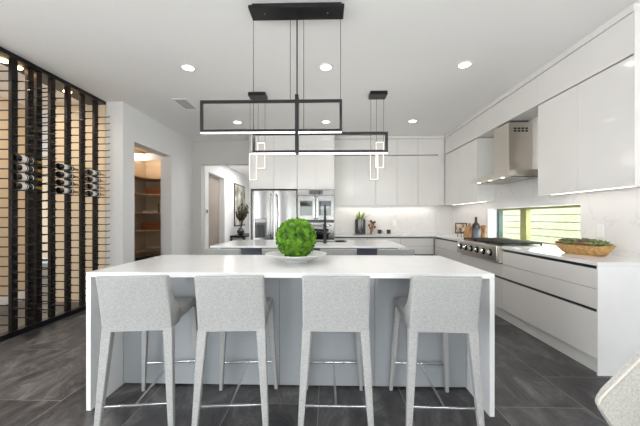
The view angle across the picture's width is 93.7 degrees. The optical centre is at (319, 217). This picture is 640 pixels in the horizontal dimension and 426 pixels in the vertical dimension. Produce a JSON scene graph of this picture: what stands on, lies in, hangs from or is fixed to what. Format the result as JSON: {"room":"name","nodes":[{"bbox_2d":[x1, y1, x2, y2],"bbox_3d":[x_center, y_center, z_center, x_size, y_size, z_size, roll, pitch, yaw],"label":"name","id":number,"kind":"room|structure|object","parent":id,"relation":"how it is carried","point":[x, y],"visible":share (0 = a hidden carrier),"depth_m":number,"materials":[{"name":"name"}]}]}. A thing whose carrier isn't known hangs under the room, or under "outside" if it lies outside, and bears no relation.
{"room":"kitchen","nodes":[
{"label":"kitchen","id":0,"kind":"room"},
{"bbox_2d":[0,96,24,294],"bbox_3d":[-4.762,-0.245,2.762,0.150,3.050,4.100,0,0,1],"label":"wall","id":1,"kind":"structure","parent":0,"point":[3,104],"depth_m":4.45,"materials":[{"name":"beige paint"}]},
{"bbox_2d":[0,258,55,304],"bbox_3d":[-7.019,1.205,4.615,5.750,0.150,7.700,0,0,1],"label":"baseboard","id":2,"kind":"structure","parent":1,"relation":"attached to","point":[21,295],"depth_m":4.60,"materials":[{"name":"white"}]},
{"bbox_2d":[42,155,55,257],"bbox_3d":[-6.928,-0.245,8.539,5.750,3.050,0.150,0,0,1],"label":"wall","id":3,"kind":"structure","parent":0,"point":[45,162],"depth_m":8.48,"materials":[{"name":"beige paint"}]},
{"bbox_2d":[56,102,160,301],"bbox_3d":[-3.591,-0.245,7.936,0.950,3.050,6.700,0,0,1],"label":"wall","id":4,"kind":"structure","parent":0,"point":[101,108],"depth_m":4.59,"materials":[{"name":"beige paint"}]},
{"bbox_2d":[106,102,191,267],"bbox_3d":[-3.097,-0.245,5.729,0.260,3.050,2.330,0,0,1],"label":"wall","id":5,"kind":"structure","parent":0,"point":[129,127],"depth_m":4.88,"materials":[{"name":"white paint"}]},
{"bbox_2d":[0,46,105,341],"bbox_3d":[-3.421,-0.244,3.425,0.280,3.048,2.288,0,0,1],"label":"wall frame","id":6,"kind":"object","parent":5,"relation":"attached to","point":[60,83],"visible":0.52,"depth_m":3.64,"materials":[{"name":"black metal"}]},
{"bbox_2d":[0,70,10,325],"bbox_3d":[-3.239,-0.250,2.936,0.246,2.938,0.246,0,0,1],"label":"wine rack","id":7,"kind":"object","parent":6,"relation":"on","point":[0,70],"visible":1,"depth_m":3.02,"materials":[{"name":"brown metal"}]},
{"bbox_2d":[8,58,48,330],"bbox_3d":[-3.230,-0.250,3.342,0.246,2.938,0.244,0,0,1],"label":"wine rack","id":8,"kind":"object","parent":6,"relation":"on","point":[29,208],"visible":0.94,"depth_m":3.25,"materials":[{"name":"brown metal"}]},
{"bbox_2d":[11,173,42,181],"bbox_3d":[-3.224,-0.440,3.316,0.076,0.076,0.310,0,0,1],"label":"wine bottle","id":9,"kind":"object","parent":8,"relation":"on","point":[15,176],"visible":0.95,"depth_m":3.24,"materials":[{"name":"black glass"}]},
{"bbox_2d":[11,182,42,190],"bbox_3d":[-3.224,-0.342,3.316,0.076,0.076,0.310,0,0,1],"label":"wine bottle","id":10,"kind":"object","parent":8,"relation":"on","point":[15,185],"visible":0.92,"depth_m":3.24,"materials":[{"name":"black glass"}]},
{"bbox_2d":[11,154,42,163],"bbox_3d":[-3.224,-0.637,3.316,0.076,0.076,0.310,0,0,1],"label":"wine bottle","id":11,"kind":"object","parent":8,"relation":"on","point":[18,158],"visible":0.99,"depth_m":3.24,"materials":[{"name":"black glass"}]},
{"bbox_2d":[11,163,42,172],"bbox_3d":[-3.224,-0.538,3.316,0.076,0.076,0.310,0,0,1],"label":"wine bottle","id":12,"kind":"object","parent":8,"relation":"on","point":[16,167],"visible":0.96,"depth_m":3.24,"materials":[{"name":"black glass"}]},
{"bbox_2d":[34,71,68,321],"bbox_3d":[-3.223,-0.250,3.621,0.246,2.938,0.241,0,0,1],"label":"wine rack","id":13,"kind":"object","parent":6,"relation":"on","point":[51,100],"visible":0.94,"depth_m":3.56,"materials":[{"name":"brown metal"}]},
{"bbox_2d":[55,163,78,170],"bbox_3d":[-3.212,-0.637,3.831,0.076,0.076,0.310,0,0,1],"label":"wine bottle","id":14,"kind":"object","parent":13,"relation":"on","point":[57,165],"visible":0.94,"depth_m":3.75,"materials":[{"name":"black glass"}]},
{"bbox_2d":[55,179,79,186],"bbox_3d":[-3.212,-0.440,3.831,0.076,0.076,0.310,0,0,1],"label":"wine bottle","id":15,"kind":"object","parent":13,"relation":"on","point":[58,181],"visible":0.89,"depth_m":3.76,"materials":[{"name":"black glass"}]},
{"bbox_2d":[55,171,79,178],"bbox_3d":[-3.212,-0.538,3.831,0.076,0.076,0.310,0,0,1],"label":"wine bottle","id":16,"kind":"object","parent":13,"relation":"on","point":[58,173],"visible":0.95,"depth_m":3.75,"materials":[{"name":"black glass"}]},
{"bbox_2d":[55,187,79,193],"bbox_3d":[-3.212,-0.342,3.831,0.076,0.076,0.310,0,0,1],"label":"wine bottle","id":17,"kind":"object","parent":13,"relation":"on","point":[58,189],"visible":0.91,"depth_m":3.75,"materials":[{"name":"black glass"}]},
{"bbox_2d":[64,86,97,311],"bbox_3d":[-3.213,-0.250,4.055,0.246,2.938,0.299,0,0,1],"label":"wine rack","id":18,"kind":"object","parent":6,"relation":"on","point":[67,90],"visible":0.94,"depth_m":3.96,"materials":[{"name":"brown metal"}]},
{"bbox_2d":[85,169,104,175],"bbox_3d":[-3.201,-0.637,4.286,0.076,0.076,0.310,0,0,1],"label":"wine bottle","id":19,"kind":"object","parent":18,"relation":"on","point":[87,171],"visible":0.94,"depth_m":4.19,"materials":[{"name":"black glass"}]},
{"bbox_2d":[85,183,104,189],"bbox_3d":[-3.201,-0.440,4.286,0.076,0.076,0.310,0,0,1],"label":"wine bottle","id":20,"kind":"object","parent":18,"relation":"on","point":[87,186],"visible":0.91,"depth_m":4.19,"materials":[{"name":"black glass"}]},
{"bbox_2d":[85,176,104,182],"bbox_3d":[-3.201,-0.538,4.286,0.076,0.076,0.310,0,0,1],"label":"wine bottle","id":21,"kind":"object","parent":18,"relation":"on","point":[88,179],"visible":0.91,"depth_m":4.20,"materials":[{"name":"black glass"}]},
{"bbox_2d":[85,191,104,196],"bbox_3d":[-3.201,-0.342,4.286,0.076,0.076,0.310,0,0,1],"label":"wine bottle","id":22,"kind":"object","parent":18,"relation":"on","point":[87,193],"visible":0.91,"depth_m":4.21,"materials":[{"name":"black glass"}]},
{"bbox_2d":[92,100,109,270],"bbox_3d":[-3.205,-0.250,4.406,0.246,2.938,0.066,0,0,1],"label":"wine rack","id":23,"kind":"object","parent":6,"relation":"on","point":[95,150],"visible":0.8,"depth_m":4.39,"materials":[{"name":"brown metal"}]},
{"bbox_2d":[204,166,248,254],"bbox_3d":[-2.758,-0.100,9.107,0.200,2.760,4.120,0,0,1],"label":"wall","id":24,"kind":"structure","parent":0,"point":[227,176],"depth_m":8.49,"materials":[{"name":"white paint"}]},
{"bbox_2d":[209,175,219,248],"bbox_3d":[-2.841,0.083,7.848,0.094,2.385,1.136,0,0,1],"label":"door","id":25,"kind":"structure","parent":24,"relation":"in","point":[214,227],"depth_m":8.01,"materials":[{"name":"beige paint"}]},
{"bbox_2d":[234,183,244,225],"bbox_3d":[-2.623,-0.410,9.829,0.034,1.340,1.170,0,0,1],"label":"picture","id":26,"kind":"object","parent":24,"relation":"attached to","point":[239,191],"visible":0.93,"depth_m":9.61,"materials":[{"name":"grey paper"}]},
{"bbox_2d":[227,165,248,177],"bbox_3d":[-1.987,-1.530,9.139,2.000,0.100,4.220,0,0,1],"label":"ceiling","id":27,"kind":"structure","parent":0,"point":[243,169],"depth_m":8.97,"materials":[{"name":"paint"}]},
{"bbox_2d":[0,263,612,425],"bbox_3d":[-3.371,1.355,3.430,13.100,0.150,15.700,0,0,1],"label":"floor","id":28,"kind":"structure","parent":0,"point":[43,369],"depth_m":2.16,"materials":[{"name":"tile"}]},
{"bbox_2d":[94,275,197,425],"bbox_3d":[-1.075,0.800,1.952,0.436,0.960,0.607,0,0,-6],"label":"counter stool","id":29,"kind":"object","parent":28,"relation":"on","point":[144,303],"visible":0.93,"depth_m":1.71,"materials":[{"name":"grey fabric"}]},
{"bbox_2d":[134,154,161,260],"bbox_3d":[-3.591,-0.030,5.769,0.846,2.620,2.128,0,0,1],"label":"pantry shelving","id":30,"kind":"object","parent":28,"relation":"on","point":[145,176],"visible":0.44,"depth_m":6.63,"materials":[{"name":"brown wood"}]},
{"bbox_2d":[141,222,160,229],"bbox_3d":[-3.598,0.168,6.566,0.495,0.170,0.277,0,0,1],"label":"storage basket","id":31,"kind":"object","parent":30,"relation":"on","point":[144,225],"visible":0.55,"depth_m":6.43,"materials":[{"name":"orange wicker"}]},
{"bbox_2d":[145,188,160,193],"bbox_3d":[-3.563,-0.572,6.565,0.366,0.130,0.277,0,0,1],"label":"storage basket","id":32,"kind":"object","parent":30,"relation":"on","point":[148,190],"visible":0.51,"depth_m":6.43,"materials":[{"name":"orange wicker"}]},
{"bbox_2d":[204,248,240,254],"bbox_3d":[-1.020,0.800,3.428,0.436,0.960,0.607,0,0,1],"label":"counter stool","id":33,"kind":"object","parent":28,"relation":"on","point":[207,251],"visible":0.1,"depth_m":3.13,"materials":[{"name":"grey fabric"}]},
{"bbox_2d":[192,275,277,425],"bbox_3d":[-0.518,0.800,1.950,0.436,0.960,0.607,0,0,-3],"label":"counter stool","id":34,"kind":"object","parent":28,"relation":"on","point":[224,304],"visible":1,"depth_m":1.70,"materials":[{"name":"grey fabric"}]},
{"bbox_2d":[230,233,248,240],"bbox_3d":[-2.412,0.900,9.584,0.430,0.760,1.550,0,0,1],"label":"console table","id":35,"kind":"object","parent":28,"relation":"on","point":[244,235],"visible":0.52,"depth_m":8.84,"materials":[{"name":"wood"}]},
{"bbox_2d":[237,228,243,234],"bbox_3d":[-2.390,0.409,9.038,0.220,0.220,0.220,0,0,1],"label":"vase","id":36,"kind":"object","parent":35,"relation":"on","point":[240,231],"visible":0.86,"depth_m":8.97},
{"bbox_2d":[236,203,248,227],"bbox_3d":[-2.310,-0.032,9.037,0.359,0.828,0.523,0,0,1],"label":"dried branches","id":37,"kind":"object","parent":36,"relation":"in","point":[242,214],"visible":0.97,"depth_m":8.89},
{"bbox_2d":[249,135,251,239],"bbox_3d":[-1.423,-0.212,6.494,0.022,2.985,0.718,0,0,1],"label":"panel","id":38,"kind":"object","parent":28,"relation":"on","point":[250,189],"visible":0.24,"depth_m":6.13,"materials":[{"name":"white paint"}]},
{"bbox_2d":[262,249,279,254],"bbox_3d":[-0.410,0.800,3.414,0.436,0.960,0.607,0,0,1],"label":"counter stool","id":39,"kind":"object","parent":28,"relation":"on","point":[264,251],"visible":0.02,"depth_m":3.12,"materials":[{"name":"grey fabric"}]},
{"bbox_2d":[251,190,296,239],"bbox_3d":[-0.934,0.344,6.405,0.930,1.832,0.838,0,0,1],"label":"refrigerator","id":40,"kind":"object","parent":28,"relation":"on","point":[269,208],"visible":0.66,"depth_m":6.06,"materials":[{"name":"grey metal"}]},
{"bbox_2d":[86,255,494,416],"bbox_3d":[-0.204,0.820,2.438,2.679,0.920,0.955,0,0,1],"label":"kitchen island","id":41,"kind":"object","parent":28,"relation":"on","point":[390,275],"visible":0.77,"depth_m":2.27,"materials":[{"name":"white stone"}]},
{"bbox_2d":[86,255,494,278],"bbox_3d":[-0.204,0.376,2.438,2.679,0.032,0.955,0,0,1],"label":"island countertop","id":42,"kind":"structure","parent":41,"relation":"on","point":[374,266],"depth_m":2.18,"materials":[{"name":"white stone"}]},
{"bbox_2d":[265,250,326,263],"bbox_3d":[-0.195,0.323,2.455,0.500,0.074,0.500,0,0,1],"label":"plate","id":43,"kind":"object","parent":42,"relation":"on","point":[315,254],"visible":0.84,"depth_m":2.37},
{"bbox_2d":[275,217,316,256],"bbox_3d":[-0.193,0.165,2.454,0.350,0.348,0.354,0,0,1],"label":"moss ball","id":44,"kind":"object","parent":43,"relation":"on","point":[296,237],"visible":0.99,"depth_m":2.34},
{"bbox_2d":[210,240,405,254],"bbox_3d":[-0.152,0.819,4.400,2.510,0.922,1.110,0,0,1],"label":"kitchen island","id":45,"kind":"object","parent":28,"relation":"on","point":[248,247],"visible":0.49,"depth_m":4.02,"materials":[{"name":"white stone"}]},
{"bbox_2d":[210,240,405,247],"bbox_3d":[-0.152,0.372,4.400,2.510,0.025,1.110,0,0,1],"label":"island countertop","id":46,"kind":"structure","parent":45,"relation":"on","point":[235,243],"depth_m":4.08,"materials":[{"name":"white stone"}]},
{"bbox_2d":[323,205,329,242],"bbox_3d":[0.099,0.084,4.373,0.114,0.553,0.247,0,0,1],"label":"kitchen faucet","id":47,"kind":"object","parent":46,"relation":"on","point":[325,234],"visible":0.94,"depth_m":4.27,"materials":[{"name":"black metal"}]},
{"bbox_2d":[298,276,373,425],"bbox_3d":[0.095,0.800,1.944,0.436,0.960,0.607,0,0,1],"label":"counter stool","id":48,"kind":"object","parent":28,"relation":"on","point":[329,303],"visible":1,"depth_m":1.69,"materials":[{"name":"grey fabric"}]},
{"bbox_2d":[320,249,356,254],"bbox_3d":[0.199,0.800,3.400,0.436,0.960,0.607,0,0,1],"label":"counter stool","id":49,"kind":"object","parent":28,"relation":"on","point":[328,251],"visible":0.08,"depth_m":3.10,"materials":[{"name":"grey fabric"}]},
{"bbox_2d":[334,237,366,239],"bbox_3d":[0.643,0.836,6.494,0.678,0.888,0.615,0,0,1],"label":"base cabinet","id":50,"kind":"object","parent":28,"relation":"on","point":[335,238],"visible":0.16,"depth_m":6.19,"materials":[{"name":"white paint"}]},
{"bbox_2d":[367,237,399,248],"bbox_3d":[1.323,0.836,6.478,0.676,0.888,0.615,0,0,1],"label":"base cabinet","id":51,"kind":"object","parent":28,"relation":"on","point":[393,239],"visible":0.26,"depth_m":6.17,"materials":[{"name":"white paint"}]},
{"bbox_2d":[377,249,414,254],"bbox_3d":[0.794,0.800,3.386,0.436,0.960,0.607,0,0,1],"label":"counter stool","id":52,"kind":"object","parent":28,"relation":"on","point":[379,251],"visible":0.11,"depth_m":3.09,"materials":[{"name":"grey fabric"}]},
{"bbox_2d":[400,237,433,254],"bbox_3d":[2.001,0.836,6.463,0.672,0.888,0.615,0,0,1],"label":"base cabinet","id":53,"kind":"object","parent":28,"relation":"on","point":[421,245],"visible":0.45,"depth_m":6.15,"materials":[{"name":"white paint"}]},
{"bbox_2d":[389,276,484,425],"bbox_3d":[0.714,0.800,1.930,0.436,0.960,0.607,0,0,3],"label":"counter stool","id":54,"kind":"object","parent":28,"relation":"on","point":[444,305],"visible":1,"depth_m":1.68,"materials":[{"name":"grey fabric"}]},
{"bbox_2d":[434,237,461,262],"bbox_3d":[2.643,0.836,5.517,0.628,0.888,1.246,0,0,1],"label":"base cabinet","id":55,"kind":"object","parent":28,"relation":"on","point":[446,248],"visible":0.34,"depth_m":5.48,"materials":[{"name":"white paint"}]},
{"bbox_2d":[462,254,504,319],"bbox_3d":[2.616,0.927,4.326,0.628,0.705,1.128,0,0,1],"label":"base cabinet","id":56,"kind":"object","parent":28,"relation":"on","point":[495,268],"visible":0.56,"depth_m":3.93,"materials":[{"name":"laminate"}]},
{"bbox_2d":[334,234,639,375],"bbox_3d":[1.679,0.820,4.613,2.838,0.920,4.337,0,0,1],"label":"countertop","id":57,"kind":"structure","parent":28,"relation":"on","point":[618,276],"depth_m":2.43,"materials":[{"name":"white stone"}]},
{"bbox_2d":[355,219,365,234],"bbox_3d":[0.890,0.193,6.641,0.236,0.334,0.236,0,0,1],"label":"planter","id":58,"kind":"object","parent":57,"relation":"on","point":[360,224],"visible":0.93,"depth_m":6.54,"materials":[{"name":"metal"}]},
{"bbox_2d":[350,211,369,218],"bbox_3d":[0.894,-0.056,6.650,0.444,0.232,0.432,0,0,1],"label":"spiky plant","id":59,"kind":"object","parent":58,"relation":"in","point":[362,216],"visible":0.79,"depth_m":6.57,"materials":[{"name":"green plant"}]},
{"bbox_2d":[368,220,375,233],"bbox_3d":[1.155,0.199,6.639,0.188,0.322,0.083,0,0,-8],"label":"ornament","id":60,"kind":"object","parent":57,"relation":"on","point":[371,228],"visible":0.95,"depth_m":6.62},
{"bbox_2d":[455,223,466,236],"bbox_3d":[2.587,0.234,5.507,0.200,0.289,0.137,0,0,29],"label":"easel","id":61,"kind":"object","parent":57,"relation":"on","point":[459,227],"visible":0.78,"depth_m":5.51,"materials":[{"name":"brown wood"}]},
{"bbox_2d":[456,224,465,231],"bbox_3d":[2.591,0.188,5.514,0.159,0.156,0.047,0,0,29],"label":"print","id":62,"kind":"object","parent":61,"relation":"attached to","point":[459,227],"depth_m":5.51},
{"bbox_2d":[464,223,471,237],"bbox_3d":[2.643,0.225,5.321,0.150,0.266,0.072,0,0,41],"label":"cutting board","id":63,"kind":"object","parent":57,"relation":"on","point":[468,230],"visible":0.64,"depth_m":5.32,"materials":[{"name":"brown wood"}]},
{"bbox_2d":[472,217,479,236],"bbox_3d":[2.691,0.171,5.174,0.128,0.378,0.128,0,0,1],"label":"bottle","id":64,"kind":"object","parent":57,"relation":"on","point":[475,222],"visible":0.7,"depth_m":5.15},
{"bbox_2d":[473,225,480,237],"bbox_3d":[2.633,0.242,5.040,0.120,0.235,0.120,0,0,1],"label":"bottle","id":65,"kind":"object","parent":57,"relation":"on","point":[476,231],"visible":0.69,"depth_m":5.00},
{"bbox_2d":[480,225,486,237],"bbox_3d":[2.754,0.240,5.057,0.096,0.240,0.129,0,0,-41],"label":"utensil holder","id":66,"kind":"object","parent":57,"relation":"on","point":[483,227],"visible":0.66,"depth_m":5.03,"materials":[{"name":"brown wood"}]},
{"bbox_2d":[457,237,545,262],"bbox_3d":[2.509,0.441,4.328,0.662,0.254,1.126,0,0,1],"label":"rangetop","id":67,"kind":"object","parent":57,"relation":"on","point":[490,249],"visible":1,"depth_m":4.06,"materials":[{"name":"silver metal"}]},
{"bbox_2d":[462,239,540,245],"bbox_3d":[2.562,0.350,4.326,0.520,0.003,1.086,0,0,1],"label":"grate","id":68,"kind":"object","parent":67,"relation":"on","point":[488,241],"depth_m":4.05,"materials":[{"name":"metal"}]},
{"bbox_2d":[555,242,615,255],"bbox_3d":[2.605,0.305,2.970,0.210,0.110,0.524,0,0,-18],"label":"dough bowl","id":69,"kind":"object","parent":57,"relation":"on","point":[589,250],"visible":0.91,"depth_m":2.88,"materials":[{"name":"brown wood"}]},
{"bbox_2d":[567,238,579,243],"bbox_3d":[2.571,0.231,2.998,0.156,0.063,0.159,0,0,-17],"label":"succulent","id":70,"kind":"object","parent":69,"relation":"in","point":[572,239],"visible":0.54,"depth_m":2.99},
{"bbox_2d":[573,238,589,244],"bbox_3d":[2.580,0.226,2.922,0.172,0.069,0.169,0,0,19],"label":"succulent","id":71,"kind":"object","parent":69,"relation":"in","point":[582,240],"visible":0.73,"depth_m":2.90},
{"bbox_2d":[584,239,603,245],"bbox_3d":[2.605,0.229,2.857,0.163,0.065,0.160,0,0,-35],"label":"succulent","id":72,"kind":"object","parent":69,"relation":"in","point":[595,242],"visible":0.96,"depth_m":2.83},
{"bbox_2d":[598,241,613,245],"bbox_3d":[2.657,0.239,2.803,0.129,0.052,0.131,0,0,1],"label":"succulent","id":73,"kind":"object","parent":69,"relation":"in","point":[606,243],"visible":0.82,"depth_m":2.77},
{"bbox_2d":[502,250,596,371],"bbox_3d":[2.587,0.836,3.098,0.628,0.888,1.321,0,0,1],"label":"base cabinet","id":74,"kind":"object","parent":28,"relation":"on","point":[552,300],"visible":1,"depth_m":2.90,"materials":[{"name":"white paint"}]},
{"bbox_2d":[595,350,639,425],"bbox_3d":[1.349,0.818,0.804,0.740,0.924,0.570,0,0,1],"label":"tub chair","id":75,"kind":"object","parent":28,"relation":"on","point":[618,400],"visible":1,"depth_m":1.06,"materials":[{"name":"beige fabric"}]},
{"bbox_3d":[-0.078,0.350,6.474,0.750,1.860,0.680,0,0,1],"label":"housing","id":76,"kind":"object","parent":28,"relation":"on","visible":0},
{"bbox_2d":[297,190,333,239],"bbox_3d":[-0.080,0.060,6.352,0.740,1.276,0.703,0,0,1],"label":"double oven","id":77,"kind":"object","parent":76,"relation":"in","point":[310,203],"visible":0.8,"depth_m":6.06,"materials":[{"name":"grey metal"}]},
{"bbox_2d":[0,0,639,154],"bbox_3d":[-3.371,-1.820,3.430,13.100,0.100,15.700,0,0,1],"label":"ceiling","id":78,"kind":"structure","parent":0,"point":[131,52],"depth_m":3.25,"materials":[{"name":"paint"}]},
{"bbox_2d":[172,98,198,108],"bbox_3d":[-2.077,-1.762,4.645,0.230,0.016,0.410,0,0,1],"label":"ceiling vent","id":79,"kind":"object","parent":78,"relation":"in","point":[185,103],"visible":1,"depth_m":4.60,"materials":[{"name":"white metal"}]},
{"bbox_2d":[180,64,195,70],"bbox_3d":[-1.548,-1.765,3.527,0.170,0.010,0.170,0,0,1],"label":"recessed light","id":80,"kind":"object","parent":78,"relation":"in","point":[187,67],"visible":1,"depth_m":3.52,"materials":[{"name":"white ceramic"}]},
{"bbox_2d":[248,92,267,180],"bbox_3d":[-0.890,-1.150,4.302,0.244,1.240,0.190,0,0,1],"label":"pendant","id":81,"kind":"object","parent":78,"relation":"hanging from","point":[257,95],"visible":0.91,"depth_m":4.26,"materials":[{"name":"black metal"}]},
{"bbox_2d":[200,2,387,154],"bbox_3d":[-0.215,-1.152,2.524,1.563,1.234,0.163,0,0,1],"label":"linear pendant","id":82,"kind":"object","parent":78,"relation":"hanging from","point":[315,10],"visible":1,"depth_m":2.48,"materials":[{"name":"black metal"}]},
{"bbox_2d":[319,63,332,70],"bbox_3d":[0.070,-1.765,3.514,0.170,0.010,0.170,0,0,1],"label":"recessed light","id":83,"kind":"object","parent":78,"relation":"in","point":[325,66],"visible":1,"depth_m":3.51,"materials":[{"name":"white ceramic"}]},
{"bbox_2d":[368,91,387,179],"bbox_3d":[0.820,-1.150,4.262,0.244,1.240,0.190,0,0,1],"label":"pendant","id":84,"kind":"object","parent":78,"relation":"hanging from","point":[373,95],"visible":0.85,"depth_m":4.28,"materials":[{"name":"black metal"}]},
{"bbox_2d":[249,3,639,138],"bbox_3d":[0.601,-1.738,4.523,4.170,0.063,4.028,0,0,1],"label":"trim","id":85,"kind":"structure","parent":78,"relation":"attached to","point":[627,11],"depth_m":3.59,"materials":[{"name":"white paint"}]},
{"bbox_2d":[456,61,472,68],"bbox_3d":[1.666,-1.765,3.457,0.170,0.010,0.170,0,0,1],"label":"recessed light","id":86,"kind":"object","parent":78,"relation":"in","point":[464,64],"visible":1,"depth_m":3.45,"materials":[{"name":"white ceramic"}]},
{"bbox_2d":[192,141,452,254],"bbox_3d":[-0.074,-0.245,6.904,6.130,3.050,0.160,0,0,1],"label":"wall","id":87,"kind":"structure","parent":0,"point":[204,153],"depth_m":6.89,"materials":[{"name":"beige paint"}]},
{"bbox_2d":[251,135,294,151],"bbox_3d":[-0.932,-1.532,6.482,0.955,0.345,0.718,0,0,1],"label":"upper cabinet","id":88,"kind":"object","parent":87,"relation":"attached to","point":[278,142],"visible":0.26,"depth_m":6.12,"materials":[{"name":"white plastic"}]},
{"bbox_2d":[251,152,296,189],"bbox_3d":[-0.932,-0.972,6.482,0.955,0.753,0.718,0,0,1],"label":"upper cabinet","id":89,"kind":"object","parent":87,"relation":"attached to","point":[280,173],"visible":0.68,"depth_m":6.12,"materials":[{"name":"laminate"}]},
{"bbox_2d":[297,154,333,189],"bbox_3d":[-0.078,-0.965,6.463,0.750,0.766,0.718,0,0,1],"label":"upper cabinet","id":90,"kind":"object","parent":87,"relation":"attached to","point":[314,171],"visible":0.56,"depth_m":6.10,"materials":[{"name":"laminate"}]},
{"bbox_2d":[299,135,333,149],"bbox_3d":[-0.078,-1.532,6.463,0.750,0.345,0.718,0,0,1],"label":"upper cabinet","id":91,"kind":"object","parent":87,"relation":"attached to","point":[306,142],"visible":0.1,"depth_m":6.10,"materials":[{"name":"white plastic"}]},
{"bbox_2d":[334,156,375,205],"bbox_3d":[0.758,-0.808,6.643,0.902,1.080,0.318,0,0,1],"label":"upper cabinet","id":92,"kind":"object","parent":87,"relation":"attached to","point":[353,186],"visible":0.91,"depth_m":6.48,"materials":[{"name":"white plastic"}]},
{"bbox_2d":[334,139,375,155],"bbox_3d":[0.758,-1.532,6.643,0.902,0.345,0.318,0,0,1],"label":"upper cabinet","id":93,"kind":"object","parent":87,"relation":"attached to","point":[339,144],"visible":0.81,"depth_m":6.49,"materials":[{"name":"laminate"}]},
{"bbox_2d":[334,206,452,233],"bbox_3d":[1.649,0.040,6.775,2.677,0.639,0.014,0,0,1],"label":"backsplash","id":94,"kind":"structure","parent":87,"relation":"attached to","point":[409,219],"depth_m":6.76,"materials":[{"name":"stone"}]},
{"bbox_2d":[376,156,417,205],"bbox_3d":[1.662,-0.808,6.622,0.902,1.080,0.318,0,0,1],"label":"upper cabinet","id":95,"kind":"object","parent":87,"relation":"attached to","point":[397,184],"visible":0.91,"depth_m":6.46,"materials":[{"name":"white plastic"}]},
{"bbox_2d":[376,139,417,155],"bbox_3d":[1.662,-1.532,6.622,0.902,0.345,0.318,0,0,1],"label":"upper cabinet","id":96,"kind":"object","parent":87,"relation":"attached to","point":[396,147],"visible":0.84,"depth_m":6.46,"materials":[{"name":"white plastic"}]},
{"bbox_2d":[417,139,437,155],"bbox_3d":[2.330,-1.532,6.606,0.430,0.345,0.318,0,0,1],"label":"upper cabinet","id":97,"kind":"object","parent":87,"relation":"attached to","point":[425,146],"visible":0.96,"depth_m":6.45,"materials":[{"name":"laminate"}]},
{"bbox_2d":[418,155,437,205],"bbox_3d":[2.330,-0.808,6.606,0.430,1.080,0.318,0,0,1],"label":"upper cabinet","id":98,"kind":"object","parent":87,"relation":"attached to","point":[427,164],"visible":0.94,"depth_m":6.45,"materials":[{"name":"white laminate"}]},
{"bbox_2d":[438,139,444,205],"bbox_3d":[2.614,-0.993,6.596,0.135,1.425,0.290,0,0,1],"label":"cabinet filler","id":99,"kind":"object","parent":87,"relation":"attached to","point":[441,142],"visible":0.71,"depth_m":6.45,"materials":[{"name":"laminate"}]},
{"bbox_2d":[316,240,347,241],"bbox_3d":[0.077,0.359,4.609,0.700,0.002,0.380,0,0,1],"label":"sink","id":100,"kind":"object","parent":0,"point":[316,240],"depth_m":4.78,"materials":[{"name":"silver metal"}]},
{"bbox_2d":[453,117,639,257],"bbox_3d":[2.983,-0.245,1.181,0.250,3.050,11.500,0,0,1],"label":"wall","id":101,"kind":"structure","parent":0,"point":[618,210],"depth_m":3.31,"materials":[{"name":"stone"}]},
{"bbox_2d":[445,118,493,154],"bbox_3d":[2.814,-1.532,5.742,0.298,0.345,1.368,0,0,1],"label":"upper cabinet","id":102,"kind":"object","parent":101,"relation":"attached to","point":[467,133],"visible":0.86,"depth_m":5.60,"materials":[{"name":"white laminate"}]},
{"bbox_2d":[445,138,494,204],"bbox_3d":[2.814,-0.808,5.742,0.298,1.080,1.368,0,0,1],"label":"upper cabinet","id":103,"kind":"object","parent":101,"relation":"attached to","point":[473,160],"visible":1,"depth_m":5.33,"materials":[{"name":"white laminate"}]},
{"bbox_2d":[470,120,537,184],"bbox_3d":[2.672,-0.945,4.328,0.510,0.826,1.022,0,0,1],"label":"range hood","id":104,"kind":"object","parent":101,"relation":"attached to","point":[512,139],"visible":0.96,"depth_m":4.14,"materials":[{"name":"silver metal"}]},
{"bbox_2d":[477,77,538,136],"bbox_3d":[2.781,-1.532,4.327,0.298,0.345,1.462,0,0,1],"label":"upper cabinet","id":105,"kind":"object","parent":101,"relation":"attached to","point":[522,104],"visible":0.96,"depth_m":4.11,"materials":[{"name":"laminate"}]},
{"bbox_2d":[497,205,579,244],"bbox_3d":[3.124,0.100,4.308,0.075,0.510,1.923,0,0,1],"label":"window","id":106,"kind":"structure","parent":101,"relation":"in","point":[524,212],"depth_m":4.54,"materials":[{"name":"clear glass"}]},
{"bbox_2d":[538,13,632,104],"bbox_3d":[2.751,-1.532,3.034,0.298,0.345,1.125,0,0,1],"label":"upper cabinet","id":107,"kind":"object","parent":101,"relation":"attached to","point":[614,45],"visible":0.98,"depth_m":2.89,"materials":[{"name":"white plastic"}]},
{"bbox_2d":[538,56,639,195],"bbox_3d":[2.751,-0.808,3.034,0.298,1.080,1.125,0,0,1],"label":"upper cabinet","id":108,"kind":"object","parent":101,"relation":"attached to","point":[585,132],"visible":1,"depth_m":2.88,"materials":[{"name":"white plastic"}]},
{"bbox_2d":[633,10,639,185],"bbox_3d":[2.736,-0.983,2.465,0.303,1.445,0.012,0,0,1],"label":"end panel","id":109,"kind":"object","parent":108,"relation":"attached to","point":[636,14],"visible":1,"depth_m":2.46,"materials":[{"name":"white paint"}]},
{"bbox_2d":[597,224,603,236],"bbox_3d":[2.897,0.130,3.100,0.011,0.130,0.080,0,0,1],"label":"wall outlet","id":110,"kind":"object","parent":101,"relation":"attached to","point":[600,227],"visible":1,"depth_m":3.09,"materials":[{"name":"white plastic"}]},
{"label":"outside","id":111,"kind":"structure","parent":0,"visible":0},
{"bbox_3d":[6.137,1.480,4.108,5.920,0.100,17.500,0,0,1],"label":"yard","id":112,"kind":"structure","parent":111,"visible":0},
{"bbox_2d":[503,208,579,245],"bbox_3d":[4.612,0.175,6.894,0.100,2.510,9.000,0,0,1],"label":"wooden fence","id":113,"kind":"object","parent":112,"relation":"on","point":[547,225],"visible":0.06,"depth_m":5.99,"materials":[{"name":"yellow wood"}]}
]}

